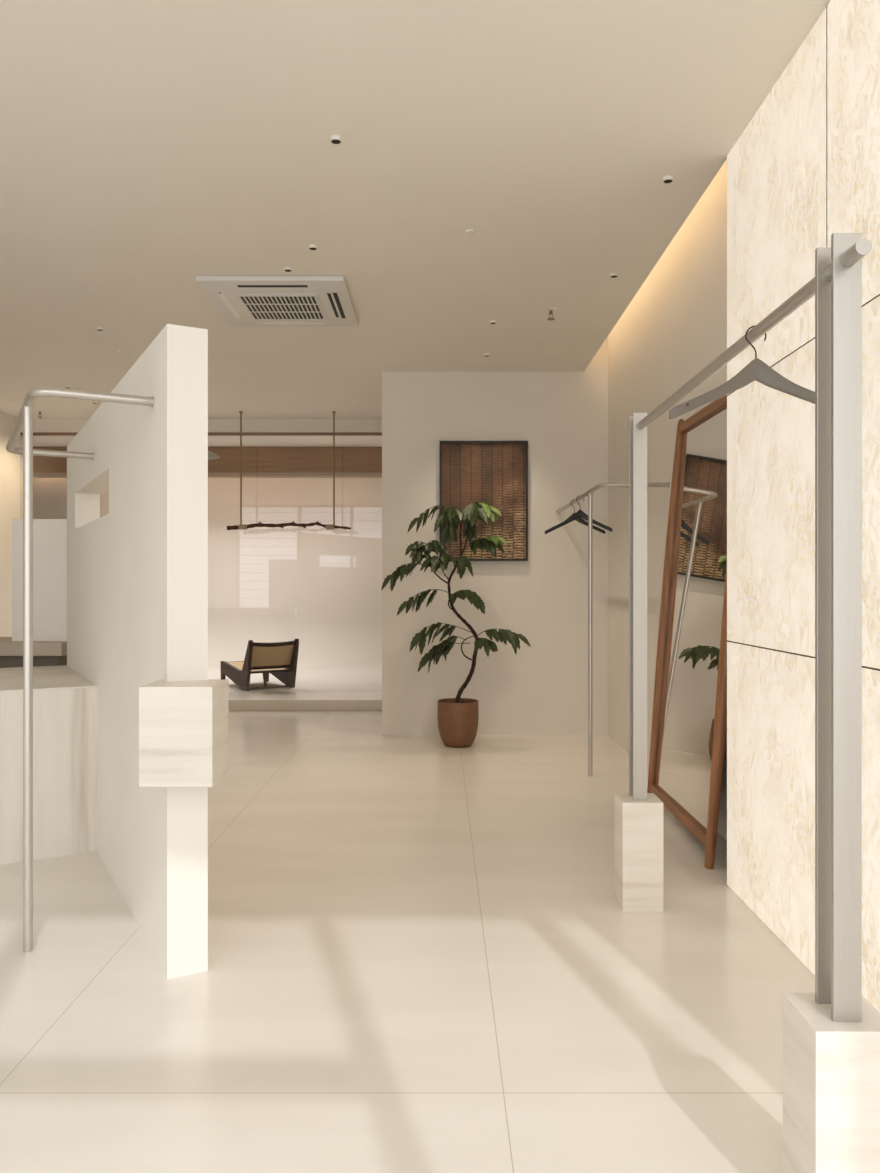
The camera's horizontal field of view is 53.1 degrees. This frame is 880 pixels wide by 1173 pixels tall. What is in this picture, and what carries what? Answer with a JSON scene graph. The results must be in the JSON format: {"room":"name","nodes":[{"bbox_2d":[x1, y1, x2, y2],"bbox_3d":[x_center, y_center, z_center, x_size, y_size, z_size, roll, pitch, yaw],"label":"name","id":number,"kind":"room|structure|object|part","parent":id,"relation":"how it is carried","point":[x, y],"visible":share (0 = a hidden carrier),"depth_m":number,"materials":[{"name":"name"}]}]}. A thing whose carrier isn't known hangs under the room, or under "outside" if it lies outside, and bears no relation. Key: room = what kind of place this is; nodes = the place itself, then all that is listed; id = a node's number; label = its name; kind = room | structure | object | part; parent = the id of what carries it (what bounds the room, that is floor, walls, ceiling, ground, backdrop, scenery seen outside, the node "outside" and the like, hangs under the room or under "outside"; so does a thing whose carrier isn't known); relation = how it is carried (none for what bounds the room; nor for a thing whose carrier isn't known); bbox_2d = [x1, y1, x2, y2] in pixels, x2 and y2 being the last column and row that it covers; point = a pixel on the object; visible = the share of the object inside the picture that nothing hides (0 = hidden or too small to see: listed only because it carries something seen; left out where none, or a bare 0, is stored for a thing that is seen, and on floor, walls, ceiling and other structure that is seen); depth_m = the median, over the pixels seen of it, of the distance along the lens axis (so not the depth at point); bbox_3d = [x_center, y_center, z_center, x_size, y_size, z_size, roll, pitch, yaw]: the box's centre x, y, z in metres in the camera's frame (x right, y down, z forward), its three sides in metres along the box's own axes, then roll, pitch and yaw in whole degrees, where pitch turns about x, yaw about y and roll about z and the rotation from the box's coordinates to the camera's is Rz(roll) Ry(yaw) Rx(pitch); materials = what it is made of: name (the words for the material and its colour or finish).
{"room":"clothing store","nodes":[
{"label":"clothing store","id":0,"kind":"room"},
{"bbox_2d":[0,411,22,636],"bbox_3d":[-4.475,-0.270,4.375,0.150,2.980,9.850,0,0,0],"label":"wall","id":1,"kind":"structure","parent":0,"point":[11,465],"depth_m":8.95,"materials":[{"name":"paint"}]},
{"bbox_2d":[67,324,207,978],"bbox_3d":[-1.455,0.202,3.959,0.126,2.037,2.730,0,0,-29],"label":"wall partition","id":2,"kind":"structure","parent":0,"point":[137,572],"depth_m":3.01,"materials":[{"name":"paint"}]},
{"bbox_2d":[6,387,153,951],"bbox_3d":[-1.455,0.295,3.441,0.377,1.850,1.430,0,0,-29],"label":"rail","id":3,"kind":"object","parent":2,"relation":"attached to","point":[24,420],"visible":1,"depth_m":2.94,"materials":[{"name":"metal"}]},
{"bbox_3d":[-1.381,0.306,2.950,0.030,1.827,0.030,0,0,0],"label":"post","id":4,"kind":"part","parent":3,"relation":"part of","materials":[{"name":"metal"}]},
{"bbox_3d":[-1.455,-0.613,3.441,0.377,0.030,1.426,0,0,-29],"label":"rail","id":5,"kind":"part","parent":3,"relation":"part of","materials":[{"name":"metal"}]},
{"bbox_2d":[139,680,227,786],"bbox_3d":[-0.781,0.444,2.700,0.218,0.297,0.200,0,0,0],"label":"stone block","id":6,"kind":"object","parent":2,"relation":"attached to","point":[183,725],"visible":1,"depth_m":2.60,"materials":[{"name":"stone"}]},
{"bbox_2d":[33,436,381,446],"bbox_3d":[-3.000,-1.780,10.955,6.800,0.100,3.290,0,0,0],"label":"ceiling","id":7,"kind":"structure","parent":0,"point":[38,441],"depth_m":10.50,"materials":[{"name":"paint"}]},
{"bbox_2d":[100,478,381,691],"bbox_3d":[-3.000,-0.303,10.930,6.600,2.953,3.260,0,0,0],"label":"wall","id":8,"kind":"structure","parent":0,"point":[319,587],"depth_m":12.50,"materials":[{"name":"white paint"}]},
{"bbox_2d":[33,478,66,518],"bbox_3d":[-4.960,-0.143,11.230,0.920,2.513,0.060,0,0,0],"label":"board","id":9,"kind":"object","parent":8,"relation":"on","point":[49,494],"visible":0.02,"depth_m":11.20,"materials":[{"name":"beige paint"}]},
{"bbox_2d":[0,711,814,1172],"bbox_3d":[-0.800,1.280,4.375,7.600,0.120,9.850,0,0,0],"label":"floor","id":10,"kind":"structure","parent":0,"point":[424,956],"depth_m":2.66,"materials":[{"name":"beige tile"}]},
{"bbox_2d":[0,637,66,667],"bbox_3d":[-3.050,0.773,5.433,1.700,0.893,0.635,0,0,0],"label":"stone ledge","id":11,"kind":"object","parent":10,"relation":"on","point":[45,653],"visible":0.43,"depth_m":5.14,"materials":[{"name":"beige stone"}]},
{"bbox_2d":[12,519,66,640],"bbox_3d":[-2.250,-0.037,5.300,0.600,0.729,0.120,0,0,0],"label":"block","id":12,"kind":"object","parent":11,"relation":"on","point":[49,535],"visible":0.51,"depth_m":5.24,"materials":[{"name":"paint"}]},
{"bbox_2d":[0,665,96,864],"bbox_3d":[-2.984,0.838,3.953,2.555,0.764,1.204,0,0,-29],"label":"counter","id":13,"kind":"object","parent":10,"relation":"on","point":[64,700],"depth_m":3.97,"materials":[{"name":"stone"}]},
{"bbox_2d":[0,665,96,691],"bbox_3d":[-2.983,0.460,3.952,2.555,0.008,1.200,0,0,-29],"label":"countertop","id":14,"kind":"structure","parent":13,"relation":"on","point":[44,677],"depth_m":4.32,"materials":[{"name":"stone"}]},
{"bbox_2d":[228,692,381,710],"bbox_3d":[-2.438,1.167,8.970,3.925,0.107,0.660,0,0,0],"label":"platform","id":15,"kind":"object","parent":10,"relation":"on","point":[237,701],"depth_m":8.64,"materials":[{"name":"stone"}]},
{"bbox_2d":[220,639,298,690],"bbox_3d":[-2.020,0.841,9.815,0.560,0.545,0.925,0,0,-33],"label":"lounge chair","id":16,"kind":"object","parent":15,"relation":"on","point":[279,659],"visible":1,"depth_m":9.57,"materials":[{"name":"brown wood"}]},
{"bbox_3d":[-2.240,0.841,9.672,0.035,0.545,0.925,0,0,-33],"label":"frame","id":17,"kind":"part","parent":16,"relation":"part of","materials":[{"name":"brown wood"}]},
{"bbox_3d":[-2.068,0.897,9.888,0.490,0.064,0.640,0,0,-33],"label":"cane seat","id":18,"kind":"part","parent":16,"relation":"part of","materials":[{"name":"beige wicker"}]},
{"bbox_3d":[-1.883,0.928,9.603,0.520,0.028,0.027,0,0,-33],"label":"seat rail","id":19,"kind":"part","parent":16,"relation":"part of","materials":[{"name":"brown wood"}]},
{"bbox_3d":[-1.867,0.878,9.578,0.520,0.040,0.027,0,0,-33],"label":"rail","id":20,"kind":"part","parent":16,"relation":"part of","materials":[{"name":"brown wood"}]},
{"bbox_3d":[-1.788,0.616,9.456,0.525,0.060,0.029,0,0,-33],"label":"rail","id":21,"kind":"part","parent":16,"relation":"part of","materials":[{"name":"brown wood"}]},
{"bbox_3d":[-1.800,0.841,9.958,0.035,0.545,0.925,0,0,-33],"label":"frame","id":22,"kind":"part","parent":16,"relation":"part of","materials":[{"name":"brown wood"}]},
{"bbox_2d":[381,501,530,747],"bbox_3d":[0.120,0.286,6.738,1.120,1.868,0.490,0,0,0],"label":"potted tree","id":23,"kind":"object","parent":10,"relation":"on","point":[457,717],"visible":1,"depth_m":6.63,"materials":[{"name":"green plant"}]},
{"bbox_3d":[0.138,1.048,6.750,0.316,0.345,0.316,0,0,0],"label":"pot","id":24,"kind":"part","parent":23,"relation":"part of","materials":[{"name":"brown ceramic"}]},
{"bbox_2d":[556,482,669,775],"bbox_3d":[1.163,0.296,6.240,0.425,1.848,1.940,0,0,0],"label":"rail","id":25,"kind":"object","parent":10,"relation":"on","point":[589,493],"visible":0.98,"depth_m":5.65,"materials":[{"name":"metal"}]},
{"bbox_2d":[545,499,604,533],"bbox_3d":[0.967,-0.502,6.314,0.430,0.254,0.049,0,0,4],"label":"clothes hanger","id":26,"kind":"object","parent":25,"relation":"hanging from","point":[580,520],"visible":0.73,"depth_m":6.31,"materials":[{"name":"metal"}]},
{"bbox_3d":[0.967,-0.454,6.314,0.430,0.158,0.049,0,0,4],"label":"hanger arm","id":27,"kind":"part","parent":26,"relation":"part of","materials":[{"name":"black plastic"}]},
{"bbox_2d":[549,495,611,531],"bbox_3d":[0.967,-0.502,6.064,0.430,0.254,0.049,0,0,4],"label":"clothes hanger","id":28,"kind":"object","parent":25,"relation":"hanging from","point":[579,513],"visible":0.88,"depth_m":6.06,"materials":[{"name":"black plastic"}]},
{"bbox_3d":[0.967,-0.454,6.064,0.430,0.158,0.049,0,0,4],"label":"hanger arm","id":29,"kind":"part","parent":28,"relation":"part of","materials":[{"name":"black plastic"}]},
{"bbox_3d":[0.968,0.307,5.665,0.028,1.825,0.028,0,0,0],"label":"post","id":30,"kind":"part","parent":25,"relation":"part of","materials":[{"name":"metal"}]},
{"bbox_3d":[1.165,-0.611,6.242,0.422,0.028,1.937,0,0,0],"label":"rail","id":31,"kind":"part","parent":25,"relation":"part of","materials":[{"name":"metal"}]},
{"bbox_2d":[614,793,662,911],"bbox_3d":[0.761,1.015,3.376,0.154,0.409,0.156,0,0,0],"label":"stone plinth","id":32,"kind":"object","parent":10,"relation":"on","point":[638,824],"visible":0.97,"depth_m":3.30,"materials":[{"name":"stone"}]},
{"bbox_2d":[647,395,726,868],"bbox_3d":[1.253,0.145,4.352,0.212,2.152,1.138,0,0,0],"label":"floor mirror","id":33,"kind":"object","parent":10,"relation":"on","point":[689,728],"visible":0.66,"depth_m":4.35,"materials":[{"name":"brown wood"}]},
{"bbox_3d":[1.253,0.145,4.890,0.212,2.152,0.062,0,0,0],"label":"post","id":34,"kind":"part","parent":33,"relation":"part of","materials":[{"name":"brown wood"}]},
{"bbox_3d":[1.176,1.114,4.352,0.030,0.046,1.066,0,0,0],"label":"cross rail","id":35,"kind":"part","parent":33,"relation":"part of","materials":[{"name":"brown wood"}]},
{"bbox_3d":[1.339,-0.875,4.352,0.030,0.050,1.066,0,0,0],"label":"cross rail","id":36,"kind":"part","parent":33,"relation":"part of","materials":[{"name":"brown wood"}]},
{"bbox_3d":[1.253,0.145,3.814,0.212,2.152,0.062,0,0,0],"label":"post","id":37,"kind":"part","parent":33,"relation":"part of","materials":[{"name":"brown wood"}]},
{"bbox_2d":[783,993,879,1172],"bbox_3d":[0.761,1.015,1.680,0.154,0.409,0.156,0,0,0],"label":"stone plinth","id":38,"kind":"object","parent":10,"relation":"on","point":[831,1069],"visible":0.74,"depth_m":1.60,"materials":[{"name":"stone"}]},
{"bbox_2d":[629,233,871,1020],"bbox_3d":[0.759,0.076,2.523,0.053,1.470,1.893,0,0,0],"label":"rail","id":39,"kind":"object","parent":38,"relation":"on","point":[836,286],"visible":1,"depth_m":1.64,"materials":[{"name":"metal"}]},
{"bbox_2d":[669,325,814,418],"bbox_3d":[0.758,-0.512,2.095,0.430,0.232,0.058,0,0,3],"label":"clothes hanger","id":40,"kind":"object","parent":39,"relation":"hanging from","point":[757,370],"visible":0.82,"depth_m":2.10,"materials":[{"name":"metal"}]},
{"bbox_3d":[0.758,-0.473,2.095,0.430,0.153,0.058,0,0,3],"label":"hanger arm","id":41,"kind":"part","parent":40,"relation":"part of"},
{"bbox_3d":[0.759,-0.609,2.523,0.030,0.030,1.893,0,0,0],"label":"rail","id":42,"kind":"part","parent":39,"relation":"part of","materials":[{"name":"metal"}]},
{"bbox_2d":[0,0,830,418],"bbox_3d":[-0.800,-1.830,4.295,7.600,0.140,9.890,0,0,0],"label":"ceiling","id":43,"kind":"structure","parent":0,"point":[148,148],"depth_m":3.73,"materials":[{"name":"paint"}]},
{"bbox_2d":[196,276,358,326],"bbox_3d":[-0.962,-1.737,5.415,0.842,0.046,0.890,0,0,0],"label":"air conditioner","id":44,"kind":"object","parent":43,"relation":"attached to","point":[244,301],"visible":1,"depth_m":5.29,"materials":[{"name":"white plastic"}]},
{"bbox_2d":[235,293,327,319],"bbox_3d":[-0.965,-1.724,5.428,0.486,0.007,0.495,0,0,0],"label":"grille","id":45,"kind":"object","parent":44,"relation":"attached to","point":[256,306],"depth_m":5.39,"materials":[{"name":"white plastic"}]},
{"bbox_2d":[284,267,291,271],"bbox_3d":[-0.840,-1.752,4.863,0.044,0.015,0.044,0,0,0],"label":"recessed light","id":46,"kind":"object","parent":43,"relation":"in","point":[287,269],"visible":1,"depth_m":4.85,"materials":[{"name":"white plastic"}]},
{"bbox_2d":[227,411,350,529],"bbox_3d":[-1.522,-1.164,8.861,1.259,1.193,0.078,0,0,0],"label":"branch","id":47,"kind":"object","parent":43,"relation":"hanging from","point":[241,526],"visible":1,"depth_m":8.85,"materials":[{"name":"brown wood"}]},
{"bbox_3d":[-2.004,-1.179,8.860,0.039,1.161,0.040,0,0,0],"label":"rod","id":48,"kind":"part","parent":47,"relation":"part of","materials":[{"name":"gold metal"}]},
{"bbox_3d":[-1.067,-1.179,8.860,0.039,1.161,0.040,0,0,0],"label":"rod","id":49,"kind":"part","parent":47,"relation":"part of","materials":[{"name":"gold metal"}]},
{"bbox_2d":[309,244,316,249],"bbox_3d":[-0.656,-1.752,4.549,0.044,0.015,0.044,0,0,0],"label":"recessed light","id":50,"kind":"object","parent":43,"relation":"in","point":[312,246],"visible":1,"depth_m":4.53,"materials":[{"name":"white plastic"}]},
{"bbox_2d":[330,135,341,143],"bbox_3d":[-0.408,-1.752,3.453,0.044,0.015,0.044,0,0,0],"label":"recessed light","id":51,"kind":"object","parent":43,"relation":"in","point":[335,139],"visible":1,"depth_m":3.44,"materials":[{"name":"white plastic"}]},
{"bbox_2d":[464,229,475,234],"bbox_3d":[0.149,-1.755,4.363,0.056,0.010,0.056,0,0,0],"label":"ceiling disc","id":52,"kind":"object","parent":43,"relation":"attached to","point":[468,231],"visible":1,"depth_m":4.35,"materials":[{"name":"white plastic"}]},
{"bbox_2d":[545,307,556,320],"bbox_3d":[0.704,-1.728,5.581,0.072,0.069,0.072,0,0,0],"label":"sprinkler","id":53,"kind":"object","parent":43,"relation":"attached to","point":[550,310],"visible":1,"depth_m":5.57,"materials":[{"name":"silver metal"}]},
{"bbox_2d":[610,273,617,277],"bbox_3d":[0.980,-1.752,4.956,0.044,0.015,0.044,0,0,0],"label":"recessed light","id":54,"kind":"object","parent":43,"relation":"in","point":[612,275],"visible":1,"depth_m":4.94,"materials":[{"name":"white ceramic"}]},
{"bbox_2d":[663,176,672,183],"bbox_3d":[0.982,-1.752,3.791,0.044,0.015,0.044,0,0,0],"label":"recessed light","id":55,"kind":"object","parent":43,"relation":"in","point":[667,179],"visible":1,"depth_m":3.78,"materials":[{"name":"white plastic"}]},
{"bbox_2d":[382,337,607,734],"bbox_3d":[0.525,-0.480,8.255,2.001,3.400,2.090,0,0,0],"label":"wall","id":56,"kind":"structure","parent":0,"point":[541,688],"depth_m":7.21,"materials":[{"name":"paint"}]},
{"bbox_2d":[20,432,381,435],"bbox_3d":[-2.438,-1.603,9.264,3.925,0.023,0.072,0,0,0],"label":"trim","id":57,"kind":"structure","parent":56,"relation":"attached to","point":[21,433],"depth_m":9.23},
{"bbox_2d":[21,419,381,431],"bbox_3d":[-2.438,-1.688,9.270,3.925,0.145,0.060,0,0,0],"label":"trim","id":58,"kind":"structure","parent":56,"relation":"attached to","point":[39,425],"depth_m":9.24,"materials":[{"name":"paint"}]},
{"bbox_2d":[439,441,527,560],"bbox_3d":[0.356,-0.699,7.190,0.721,0.979,0.040,0,0,0],"label":"framed artwork","id":59,"kind":"object","parent":56,"relation":"attached to","point":[495,473],"visible":0.81,"depth_m":7.19},
{"bbox_2d":[608,159,726,840],"bbox_3d":[1.451,-0.480,5.247,0.150,3.400,4.125,0,0,0],"label":"wall","id":60,"kind":"structure","parent":0,"point":[674,326],"depth_m":5.59,"materials":[{"name":"paint"}]},
{"bbox_3d":[1.357,-0.270,2.193,0.337,2.980,2.785,0,0,0],"label":"lining","id":61,"kind":"object","parent":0,"visible":0},
{"bbox_2d":[727,642,814,974],"bbox_3d":[1.179,0.719,3.124,0.020,0.988,0.921,0,0,0],"label":"wall panel","id":62,"kind":"object","parent":61,"relation":"attached to","point":[771,694],"visible":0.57,"depth_m":3.08,"materials":[{"name":"marble"}]},
{"bbox_2d":[727,339,814,656],"bbox_3d":[1.179,-0.277,3.124,0.020,0.992,0.921,0,0,0],"label":"wall panel","id":63,"kind":"object","parent":61,"relation":"attached to","point":[771,432],"visible":0.64,"depth_m":3.09,"materials":[{"name":"marble"}]},
{"bbox_2d":[727,8,825,394],"bbox_3d":[1.179,-1.266,3.124,0.020,0.974,0.921,0,0,0],"label":"wall panel","id":64,"kind":"object","parent":61,"relation":"attached to","point":[776,168],"visible":0.71,"depth_m":3.04,"materials":[{"name":"marble"}]},
{"bbox_2d":[727,6,879,670],"bbox_3d":[1.179,-0.270,2.658,0.019,2.972,1.853,0,0,0],"label":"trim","id":65,"kind":"structure","parent":61,"relation":"attached to","point":[826,6],"depth_m":2.66,"materials":[{"name":"beige stone"}]},
{"bbox_2d":[827,0,879,304],"bbox_3d":[1.179,-1.266,2.197,0.020,0.974,0.917,0,0,0],"label":"wall panel","id":66,"kind":"object","parent":61,"relation":"attached to","point":[853,26],"visible":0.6,"depth_m":2.48,"materials":[{"name":"marble"}]},
{"bbox_2d":[862,668,879,1011],"bbox_3d":[1.179,0.719,2.197,0.020,0.988,0.917,0,0,0],"label":"wall panel","id":67,"kind":"object","parent":61,"relation":"attached to","point":[870,678],"visible":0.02,"depth_m":2.39,"materials":[{"name":"marble"}]},
{"bbox_2d":[862,296,879,668],"bbox_3d":[1.179,-0.277,2.197,0.020,0.992,0.917,0,0,0],"label":"wall panel","id":68,"kind":"object","parent":61,"relation":"attached to","point":[870,311],"visible":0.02,"depth_m":2.39,"materials":[{"name":"marble"}]},
{"bbox_3d":[-3.000,-0.305,10.900,6.800,3.050,3.400,0,0,0],"label":"wall","id":69,"kind":"structure","parent":0,"visible":0},
{"bbox_2d":[33,473,381,477],"bbox_3d":[-3.000,-1.383,10.940,6.600,0.046,0.160,0,0,0],"label":"trim","id":70,"kind":"structure","parent":69,"relation":"attached to","point":[35,475],"depth_m":10.86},
{"bbox_2d":[33,447,381,472],"bbox_3d":[-3.000,-1.567,10.940,6.600,0.322,0.120,0,0,0],"label":"beam","id":71,"kind":"structure","parent":69,"relation":"attached to","point":[254,459],"depth_m":10.88,"materials":[{"name":"brown wood"}]}
]}

